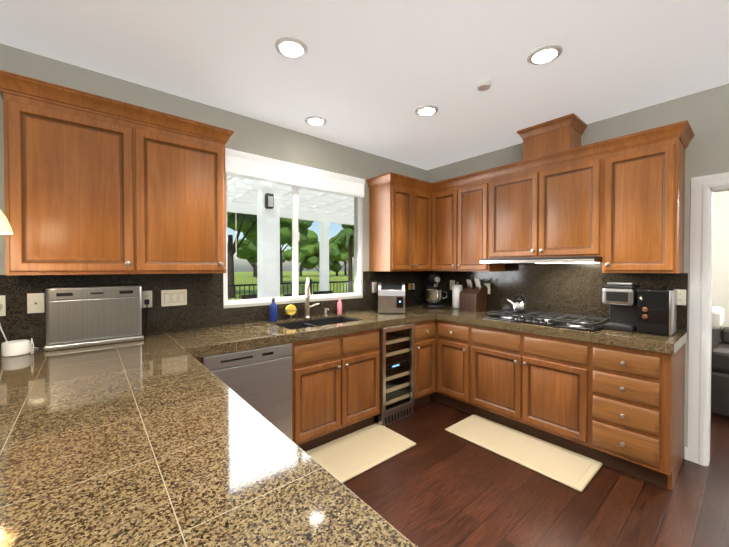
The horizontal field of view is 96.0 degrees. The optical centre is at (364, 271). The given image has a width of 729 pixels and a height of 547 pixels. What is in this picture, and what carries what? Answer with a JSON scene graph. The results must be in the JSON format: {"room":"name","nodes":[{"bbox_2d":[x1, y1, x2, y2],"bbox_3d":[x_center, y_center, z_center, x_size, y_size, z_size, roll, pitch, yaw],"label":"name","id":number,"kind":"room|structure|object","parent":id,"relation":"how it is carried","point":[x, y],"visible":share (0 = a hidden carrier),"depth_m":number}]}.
{"room":"kitchen","nodes":[
{"label":"kitchen","id":0,"kind":"room"},
{"bbox_2d":[0,43,426,307],"bbox_3d":[-0.158,0.030,3.536,10.700,2.665,0.150,-1,1,-40],"label":"wall","id":1,"kind":"structure","parent":0,"point":[259,137],"depth_m":2.70},
{"bbox_2d":[0,70,233,274],"bbox_3d":[-1.472,-0.486,2.077,1.154,0.995,0.374,-1,1,-40],"label":"upper cabinet","id":2,"kind":"object","parent":1,"relation":"attached to","point":[95,184],"visible":1,"depth_m":1.87},
{"bbox_2d":[0,271,426,349],"bbox_3d":[-0.838,0.214,2.859,4.286,0.423,0.012,-1,1,-40],"label":"backsplash","id":3,"kind":"structure","parent":1,"relation":"attached to","point":[204,307],"depth_m":2.42},
{"bbox_2d":[0,295,5,315],"bbox_3d":[-2.016,0.186,1.835,0.019,0.112,0.039,-1,1,-40],"label":"outlet","id":4,"kind":"object","parent":3,"relation":"attached to","point":[2,297],"depth_m":1.84},
{"bbox_2d":[0,303,38,353],"bbox_3d":[-1.905,0.304,1.773,0.203,0.269,0.278,-1,1,-40],"label":"cord","id":5,"kind":"object","parent":4,"relation":"attached to","point":[32,350],"visible":0.79,"depth_m":1.79},
{"bbox_2d":[27,293,44,312],"bbox_3d":[-1.917,0.180,1.919,0.071,0.114,0.039,-1,1,-40],"label":"outlet","id":6,"kind":"object","parent":3,"relation":"attached to","point":[35,302],"depth_m":1.93},
{"bbox_2d":[141,291,151,333],"bbox_3d":[-1.505,0.277,2.266,0.057,0.289,0.039,-1,1,-40],"label":"outlet","id":7,"kind":"object","parent":3,"relation":"attached to","point":[146,295],"depth_m":2.27},
{"bbox_2d":[161,289,186,305],"bbox_3d":[-1.378,0.184,2.372,0.158,0.114,0.039,-1,1,-40],"label":"light switch","id":8,"kind":"object","parent":3,"relation":"attached to","point":[168,297],"depth_m":2.38},
{"bbox_2d":[372,282,376,292],"bbox_3d":[0.097,0.170,3.611,0.059,0.111,0.039,-1,1,-40],"label":"outlet","id":9,"kind":"object","parent":3,"relation":"attached to","point":[374,284],"depth_m":3.64},
{"bbox_2d":[408,283,416,289],"bbox_3d":[0.573,0.180,3.996,0.114,0.077,0.060,-1,1,-40],"label":"outlet","id":10,"kind":"object","parent":3,"relation":"attached to","point":[411,286],"visible":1,"depth_m":3.98},
{"bbox_2d":[223,174,361,305],"bbox_3d":[-0.624,-0.356,3.142,1.450,1.238,0.146,-1,1,-40],"label":"window","id":11,"kind":"structure","parent":1,"relation":"in","point":[296,236],"depth_m":3.04},
{"bbox_2d":[225,148,364,197],"bbox_3d":[-0.561,-0.547,3.064,1.440,0.872,0.046,-1,1,-40],"label":"window blinds","id":12,"kind":"object","parent":11,"relation":"attached to","point":[244,164],"visible":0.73,"depth_m":2.94},
{"bbox_2d":[366,173,429,270],"bbox_3d":[0.416,-0.507,3.682,0.658,0.995,0.344,-1,1,-40],"label":"upper cabinet","id":13,"kind":"object","parent":1,"relation":"attached to","point":[399,205],"depth_m":3.50},
{"bbox_2d":[684,447,686,459],"bbox_3d":[1.949,1.350,1.045,10.400,0.090,6.400,-1,1,-40],"label":"baseboard","id":14,"kind":"structure","parent":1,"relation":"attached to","point":[685,455],"depth_m":2.41},
{"bbox_2d":[0,0,728,169],"bbox_3d":[1.949,-1.310,1.011,10.700,0.080,6.700,-1,1,-40],"label":"ceiling","id":15,"kind":"structure","parent":0,"point":[370,76],"depth_m":1.96},
{"bbox_2d":[0,210,12,234],"bbox_3d":[-1.435,-0.710,1.213,0.176,1.124,0.176,-1,1,-40],"label":"pendant lamp","id":16,"kind":"object","parent":15,"relation":"hanging from","point":[5,228],"visible":1,"depth_m":1.24},
{"bbox_2d":[275,36,307,58],"bbox_3d":[-0.416,-1.275,1.875,0.181,0.012,0.181,1,1,38],"label":"recessed light","id":17,"kind":"object","parent":15,"relation":"in","point":[291,47],"depth_m":1.86},
{"bbox_2d":[305,116,326,125],"bbox_3d":[-0.417,-1.287,2.806,0.181,0.012,0.181,1,1,38],"label":"recessed light","id":18,"kind":"object","parent":15,"relation":"in","point":[311,120],"depth_m":2.78},
{"bbox_2d":[415,105,437,116],"bbox_3d":[0.497,-1.284,2.623,0.181,0.012,0.181,1,1,38],"label":"recessed light","id":19,"kind":"object","parent":15,"relation":"in","point":[425,110],"depth_m":2.60},
{"bbox_2d":[476,80,491,90],"bbox_3d":[0.815,-1.272,2.244,0.097,0.028,0.097,-1,1,-40],"label":"smoke detector","id":20,"kind":"object","parent":15,"relation":"in","point":[483,85],"depth_m":2.22},
{"bbox_2d":[527,44,562,64],"bbox_3d":[1.061,-1.276,1.936,0.181,0.012,0.181,1,1,38],"label":"recessed light","id":21,"kind":"object","parent":15,"relation":"in","point":[545,54],"depth_m":1.92},
{"bbox_2d":[342,398,728,546],"bbox_3d":[1.949,1.425,1.046,10.700,0.060,6.700,-1,1,-40],"label":"floor","id":22,"kind":"structure","parent":0,"point":[437,485],"depth_m":2.00},
{"bbox_2d":[201,343,291,439],"bbox_3d":[-0.926,0.935,2.362,0.584,0.875,0.616,-1,1,-40],"label":"dishwasher","id":23,"kind":"object","parent":22,"relation":"on","point":[259,380],"visible":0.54,"depth_m":2.18},
{"bbox_2d":[291,328,379,451],"bbox_3d":[-0.374,0.931,2.828,0.851,0.880,0.664,-1,1,-40],"label":"base cabinet","id":24,"kind":"object","parent":22,"relation":"on","point":[336,387],"visible":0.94,"depth_m":2.57},
{"bbox_2d":[306,423,415,482],"bbox_3d":[-0.117,1.366,2.462,1.000,0.020,0.467,-1,1,-40],"label":"area rug","id":25,"kind":"object","parent":22,"relation":"on","point":[345,458],"visible":0.6,"depth_m":2.49},
{"bbox_2d":[377,323,414,425],"bbox_3d":[0.122,0.925,3.233,0.420,0.874,0.612,-1,1,-40],"label":"wine cooler","id":26,"kind":"object","parent":22,"relation":"on","point":[397,356],"visible":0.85,"depth_m":3.06},
{"bbox_2d":[413,319,436,407],"bbox_3d":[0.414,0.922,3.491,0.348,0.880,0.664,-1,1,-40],"label":"base cabinet","id":27,"kind":"object","parent":22,"relation":"on","point":[425,367],"visible":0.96,"depth_m":3.26},
{"bbox_2d":[437,320,468,410],"bbox_3d":[1.105,0.923,3.409,0.635,0.880,0.366,-1,1,-40],"label":"base cabinet","id":28,"kind":"object","parent":22,"relation":"on","point":[452,337],"depth_m":3.22},
{"bbox_2d":[445,414,602,491],"bbox_3d":[1.198,1.364,2.590,0.457,0.020,1.030,-1,1,-40],"label":"area rug","id":29,"kind":"object","parent":22,"relation":"on","point":[572,469],"visible":1,"depth_m":2.48},
{"bbox_2d":[465,324,584,455],"bbox_3d":[1.531,0.930,2.902,0.635,0.880,0.958,-1,1,-40],"label":"base cabinet","id":30,"kind":"object","parent":22,"relation":"on","point":[533,385],"depth_m":2.66},
{"bbox_2d":[585,342,684,489],"bbox_3d":[1.975,0.936,2.373,0.635,0.880,0.423,-1,1,-40],"label":"base cabinet","id":31,"kind":"object","parent":22,"relation":"on","point":[618,408],"depth_m":2.17},
{"bbox_2d":[711,306,728,417],"bbox_3d":[4.230,0.871,3.610,2.000,0.978,1.000,-1,1,-40],"label":"sofa","id":32,"kind":"object","parent":22,"relation":"on","point":[720,379],"visible":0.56,"depth_m":3.12},
{"bbox_3d":[-0.709,0.960,0.534,1.429,0.880,3.745,-1,1,-40],"label":"base cabinet","id":33,"kind":"object","parent":22,"relation":"on","visible":0},
{"bbox_2d":[0,348,415,546],"bbox_3d":[-0.531,0.492,0.224,1.360,0.063,3.150,-1,1,-40],"label":"countertop","id":34,"kind":"structure","parent":33,"relation":"on","point":[165,439],"depth_m":0.75},
{"bbox_2d":[0,304,451,371],"bbox_3d":[-0.630,0.461,2.623,4.297,0.063,0.642,-1,1,-40],"label":"countertop","id":35,"kind":"structure","parent":33,"relation":"on","point":[210,341],"depth_m":2.21},
{"bbox_2d":[1,339,29,356],"bbox_3d":[-1.859,0.405,1.752,0.106,0.070,0.106,-1,1,-40],"label":"puck","id":36,"kind":"object","parent":35,"relation":"on","point":[15,348],"visible":0.98,"depth_m":1.72},
{"bbox_2d":[44,284,143,350],"bbox_3d":[-1.649,0.260,2.024,0.461,0.352,0.191,-1,1,-40],"label":"toaster oven","id":37,"kind":"object","parent":35,"relation":"on","point":[84,316],"visible":1,"depth_m":1.95},
{"bbox_2d":[270,297,276,321],"bbox_3d":[-0.780,0.322,2.817,0.060,0.208,0.066,-1,1,-40],"label":"soap bottle","id":38,"kind":"object","parent":35,"relation":"on","point":[273,311],"visible":1,"depth_m":2.80},
{"bbox_2d":[284,305,296,319],"bbox_3d":[-0.658,0.358,2.931,0.108,0.133,0.070,-1,1,-40],"label":"sponge holder","id":39,"kind":"object","parent":35,"relation":"on","point":[290,310],"visible":0.98,"depth_m":2.91},
{"bbox_2d":[304,278,318,317],"bbox_3d":[-0.470,0.238,2.960,0.236,0.372,0.224,-1,1,-40],"label":"faucet","id":40,"kind":"object","parent":35,"relation":"on","point":[307,303],"visible":1,"depth_m":3.00},
{"bbox_2d":[274,316,359,329],"bbox_3d":[-0.394,0.546,2.835,0.726,0.215,0.376,-1,1,-40],"label":"undermount sink","id":41,"kind":"object","parent":35,"relation":"in","point":[311,323],"visible":0.02,"depth_m":3.01},
{"bbox_2d":[337,298,341,313],"bbox_3d":[-0.248,0.337,3.268,0.048,0.165,0.047,-1,1,-40],"label":"soap bottle","id":42,"kind":"object","parent":35,"relation":"on","point":[339,306],"visible":1,"depth_m":3.25},
{"bbox_2d":[378,283,404,313],"bbox_3d":[0.280,0.265,3.453,0.270,0.306,0.334,0,1,3],"label":"ice maker","id":43,"kind":"object","parent":35,"relation":"on","point":[391,298],"visible":1,"depth_m":3.29},
{"bbox_2d":[422,273,446,307],"bbox_3d":[0.809,0.209,3.882,0.340,0.405,0.364,-1,1,-40],"label":"stand mixer","id":44,"kind":"object","parent":35,"relation":"on","point":[433,296],"visible":1,"depth_m":3.76},
{"bbox_2d":[451,282,462,308],"bbox_3d":[1.058,0.263,3.738,0.150,0.302,0.150,-1,1,-40],"label":"paper towel","id":45,"kind":"object","parent":35,"relation":"on","point":[457,289],"visible":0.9,"depth_m":3.69},
{"bbox_2d":[436,308,687,354],"bbox_3d":[1.549,0.457,2.872,0.642,0.063,1.772,-1,1,-40],"label":"countertop","id":46,"kind":"structure","parent":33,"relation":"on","point":[668,344],"depth_m":2.38},
{"bbox_2d":[459,278,487,311],"bbox_3d":[1.178,0.238,3.545,0.235,0.356,0.200,-1,1,-40],"label":"knife block","id":47,"kind":"object","parent":46,"relation":"on","point":[472,298],"visible":1,"depth_m":3.48},
{"bbox_2d":[483,309,608,331],"bbox_3d":[1.560,0.399,2.849,0.490,0.052,0.870,-1,1,-40],"label":"gas cooktop","id":48,"kind":"object","parent":46,"relation":"in","point":[584,323],"visible":0.96,"depth_m":2.75},
{"bbox_2d":[507,294,527,310],"bbox_3d":[1.467,0.286,3.143,0.150,0.163,0.172,-1,1,-40],"label":"kettle","id":49,"kind":"object","parent":48,"relation":"on","point":[518,304],"visible":1,"depth_m":3.10},
{"bbox_2d":[602,282,640,331],"bbox_3d":[1.969,0.255,2.505,0.334,0.350,0.190,-1,1,-40],"label":"coffee maker","id":50,"kind":"object","parent":46,"relation":"on","point":[620,298],"visible":0.85,"depth_m":2.44},
{"bbox_2d":[636,288,676,335],"bbox_3d":[2.085,0.277,2.345,0.262,0.310,0.185,-1,1,-40],"label":"toaster","id":51,"kind":"object","parent":46,"relation":"on","point":[656,311],"visible":0.96,"depth_m":2.27},
{"bbox_2d":[427,83,728,451],"bbox_3d":[2.913,0.052,1.839,0.120,2.665,6.400,-1,1,-40],"label":"wall","id":52,"kind":"structure","parent":0,"point":[705,113],"depth_m":2.41},
{"bbox_2d":[430,169,504,271],"bbox_3d":[1.122,-0.505,3.595,0.345,0.995,0.694,-1,1,-40],"label":"upper cabinet","id":53,"kind":"object","parent":52,"relation":"attached to","point":[459,206],"depth_m":3.46},
{"bbox_2d":[490,141,605,257],"bbox_3d":[1.645,-0.560,2.973,0.345,0.870,0.930,-1,1,-40],"label":"upper cabinet","id":54,"kind":"object","parent":52,"relation":"attached to","point":[548,205],"depth_m":2.79},
{"bbox_2d":[480,256,601,263],"bbox_3d":[1.585,-0.100,2.928,0.501,0.048,0.920,-1,1,-40],"label":"under-cabinet range hood","id":55,"kind":"object","parent":54,"relation":"attached to","point":[587,259],"visible":0.79,"depth_m":2.68},
{"bbox_2d":[522,113,581,160],"bbox_3d":[1.678,-1.103,2.948,0.275,0.375,0.380,-1,1,-40],"label":"cover","id":56,"kind":"object","parent":52,"relation":"attached to","point":[563,132],"depth_m":2.82},
{"bbox_2d":[427,263,687,330],"bbox_3d":[1.581,0.168,3.322,0.012,0.503,2.417,-1,1,-40],"label":"backsplash","id":57,"kind":"structure","parent":52,"relation":"attached to","point":[569,288],"depth_m":3.05},
{"bbox_2d":[450,280,454,289],"bbox_3d":[1.052,0.157,3.935,0.008,0.116,0.072,-1,1,-40],"label":"outlet","id":58,"kind":"object","parent":57,"relation":"attached to","point":[452,282],"depth_m":3.94},
{"bbox_2d":[484,283,489,293],"bbox_3d":[1.341,0.182,3.591,0.008,0.116,0.072,-1,1,-40],"label":"outlet","id":59,"kind":"object","parent":57,"relation":"attached to","point":[487,284],"depth_m":3.58},
{"bbox_2d":[674,289,685,305],"bbox_3d":[2.323,0.187,2.422,0.008,0.116,0.072,-1,1,-40],"label":"outlet","id":60,"kind":"object","parent":57,"relation":"attached to","point":[681,297],"depth_m":2.41},
{"bbox_2d":[602,121,689,272],"bbox_3d":[2.079,-0.491,2.457,0.345,0.995,0.420,-1,1,-40],"label":"upper cabinet","id":61,"kind":"object","parent":52,"relation":"attached to","point":[616,204],"depth_m":2.32},
{"bbox_2d":[687,172,728,465],"bbox_3d":[2.776,0.352,2.007,0.158,2.060,1.118,-1,1,-40],"label":"door frame","id":62,"kind":"structure","parent":52,"relation":"attached to","point":[704,188],"depth_m":2.34},
{"bbox_2d":[712,191,728,340],"bbox_3d":[5.987,0.018,4.423,0.150,2.665,6.400,-1,1,-40],"label":"wall","id":63,"kind":"structure","parent":0,"point":[720,289],"depth_m":4.98},
{"label":"outside","id":64,"kind":"structure","parent":0,"visible":0},
{"bbox_2d":[228,271,353,299],"bbox_3d":[-31.717,0.827,58.506,140.000,0.090,115.100,-1,1,-40],"label":"lawn","id":65,"kind":"structure","parent":64,"point":[303,278],"depth_m":39.58},
{"bbox_2d":[227,201,353,297],"bbox_3d":[-6.405,-3.100,47.315,104.604,8.761,55.014,-1,1,-40],"label":"trees","id":66,"kind":"object","parent":65,"relation":"on","point":[245,230],"depth_m":25.99},
{"bbox_2d":[228,279,353,299],"bbox_3d":[-1.622,0.806,8.684,26.030,1.220,0.060,-1,1,-40],"label":"fence","id":67,"kind":"object","parent":65,"relation":"on","point":[283,284],"depth_m":8.63},
{"bbox_3d":[-0.054,1.490,6.850,26.000,0.100,4.740,-1,1,-40],"label":"patio","id":68,"kind":"object","parent":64,"visible":0},
{"bbox_2d":[241,294,256,298],"bbox_3d":[-2.228,0.963,6.943,0.600,0.950,0.570,-1,1,-40],"label":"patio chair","id":69,"kind":"object","parent":68,"relation":"on","point":[250,296],"depth_m":7.04},
{"bbox_2d":[227,174,353,297],"bbox_3d":[-0.852,-0.132,6.223,12.000,3.160,4.840,-1,1,-40],"label":"pergola","id":70,"kind":"object","parent":68,"relation":"on","point":[315,203],"depth_m":6.27},
{"bbox_2d":[284,293,317,296],"bbox_3d":[-1.358,0.961,7.151,0.600,0.950,0.570,-1,1,-40],"label":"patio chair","id":71,"kind":"object","parent":68,"relation":"on","point":[301,294],"depth_m":7.37},
{"bbox_2d":[313,291,332,293],"bbox_3d":[-0.862,0.950,7.960,0.600,0.950,0.570,-1,1,-40],"label":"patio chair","id":72,"kind":"object","parent":68,"relation":"on","point":[319,292],"depth_m":8.13}
]}

